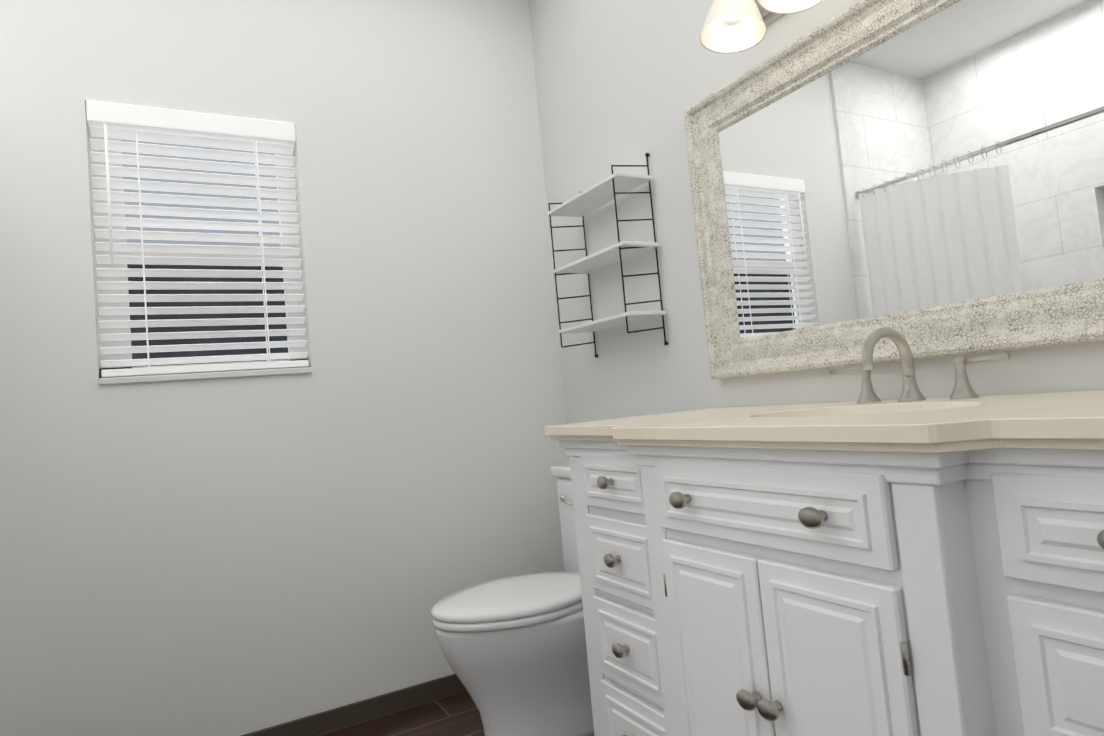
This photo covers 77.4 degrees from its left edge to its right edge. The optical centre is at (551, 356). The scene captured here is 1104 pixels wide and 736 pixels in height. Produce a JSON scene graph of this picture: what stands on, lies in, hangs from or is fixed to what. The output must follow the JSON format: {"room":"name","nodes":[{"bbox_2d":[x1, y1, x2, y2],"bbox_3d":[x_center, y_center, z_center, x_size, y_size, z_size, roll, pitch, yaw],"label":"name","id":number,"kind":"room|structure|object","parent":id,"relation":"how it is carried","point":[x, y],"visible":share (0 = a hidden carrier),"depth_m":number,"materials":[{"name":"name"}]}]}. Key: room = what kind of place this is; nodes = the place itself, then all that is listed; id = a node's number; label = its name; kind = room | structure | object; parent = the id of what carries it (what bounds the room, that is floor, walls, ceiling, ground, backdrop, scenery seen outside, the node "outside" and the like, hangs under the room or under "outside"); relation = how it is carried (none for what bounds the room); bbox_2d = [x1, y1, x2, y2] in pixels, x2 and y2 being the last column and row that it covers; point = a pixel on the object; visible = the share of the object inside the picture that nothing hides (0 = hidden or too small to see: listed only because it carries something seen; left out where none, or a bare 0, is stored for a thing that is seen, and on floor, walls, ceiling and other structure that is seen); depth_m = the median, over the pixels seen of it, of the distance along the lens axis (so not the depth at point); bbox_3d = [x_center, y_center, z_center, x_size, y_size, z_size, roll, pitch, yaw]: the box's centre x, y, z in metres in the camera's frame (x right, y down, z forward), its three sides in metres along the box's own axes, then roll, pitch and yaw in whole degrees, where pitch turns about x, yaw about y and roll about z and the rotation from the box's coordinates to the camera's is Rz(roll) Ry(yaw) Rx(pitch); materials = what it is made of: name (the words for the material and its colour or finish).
{"room":"bathroom","nodes":[
{"label":"bathroom","id":0,"kind":"room"},
{"bbox_2d":[0,0,569,735],"bbox_3d":[-1.237,-0.120,2.162,3.024,2.740,0.100,-3,-4,-29],"label":"wall","id":1,"kind":"structure","parent":0,"point":[232,556],"depth_m":2.29,"materials":[{"name":"paint"}]},
{"bbox_2d":[86,100,312,384],"bbox_3d":[-1.134,-0.363,2.245,0.804,1.044,0.122,-3,-4,-29],"label":"window blinds","id":2,"kind":"structure","parent":1,"relation":"in","point":[197,250],"depth_m":2.22,"materials":[{"name":"white plastic"}]},
{"bbox_2d":[241,674,465,735],"bbox_3d":[-0.681,1.182,2.261,1.882,0.066,0.011,-3,-4,-29],"label":"baseboard","id":3,"kind":"structure","parent":1,"relation":"attached to","point":[324,722],"depth_m":2.29,"materials":[{"name":"brown paint"}]},
{"bbox_2d":[318,690,483,735],"bbox_3d":[-0.478,1.139,0.932,3.024,0.050,2.729,-3,-4,-29],"label":"floor","id":4,"kind":"structure","parent":0,"point":[457,714],"depth_m":2.25,"materials":[{"name":"brown wood"}]},
{"bbox_2d":[431,464,593,735],"bbox_3d":[-0.001,0.758,2.131,0.761,0.772,0.490,-3,-4,-29],"label":"toilet","id":5,"kind":"object","parent":4,"relation":"on","point":[514,649],"visible":0.38,"depth_m":1.96,"materials":[{"name":"white ceramic"}]},
{"bbox_2d":[551,439,1103,735],"bbox_3d":[0.591,0.581,1.209,0.632,0.905,1.410,-3,-4,-29],"label":"bathroom vanity","id":6,"kind":"object","parent":4,"relation":"on","point":[912,560],"depth_m":0.95,"materials":[{"name":"white paint"}]},
{"bbox_2d":[544,390,1103,442],"bbox_3d":[0.552,0.114,1.240,0.626,0.035,1.470,-3,-4,-29],"label":"countertop","id":7,"kind":"structure","parent":6,"relation":"on","point":[1071,416],"depth_m":1.00,"materials":[{"name":"beige stone"}]},
{"bbox_2d":[829,327,1009,402],"bbox_3d":[0.673,0.017,1.370,0.164,0.152,0.380,-3,-4,-29],"label":"faucet","id":8,"kind":"object","parent":7,"relation":"on","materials":[{"name":"silver metal"}]},
{"bbox_2d":[529,0,1103,456],"bbox_3d":[0.672,-0.317,1.733,0.100,2.740,2.729,-3,-4,-29],"label":"wall","id":9,"kind":"structure","parent":0,"point":[623,82],"depth_m":2.25,"materials":[{"name":"paint"}]},
{"bbox_2d":[547,153,667,357],"bbox_3d":[0.176,-0.324,2.354,0.153,0.627,0.451,-3,-4,-29],"label":"wall shelf","id":10,"kind":"object","parent":9,"relation":"attached to","point":[615,185],"visible":1,"depth_m":2.29,"materials":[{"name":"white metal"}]},
{"bbox_2d":[699,0,823,53],"bbox_3d":[0.602,-0.914,1.459,0.231,0.223,0.764,-3,-4,-29],"label":"sconce","id":11,"kind":"object","parent":9,"relation":"attached to","point":[733,26],"visible":1,"depth_m":1.70,"materials":[{"name":"white glass"}]},
{"bbox_2d":[683,0,1103,378],"bbox_3d":[0.703,-0.383,1.525,0.042,0.793,1.116,-3,-4,-29],"label":"mirror","id":12,"kind":"object","parent":9,"relation":"attached to","point":[925,178],"visible":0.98,"depth_m":1.46,"materials":[{"name":"clear glass"}]}
]}

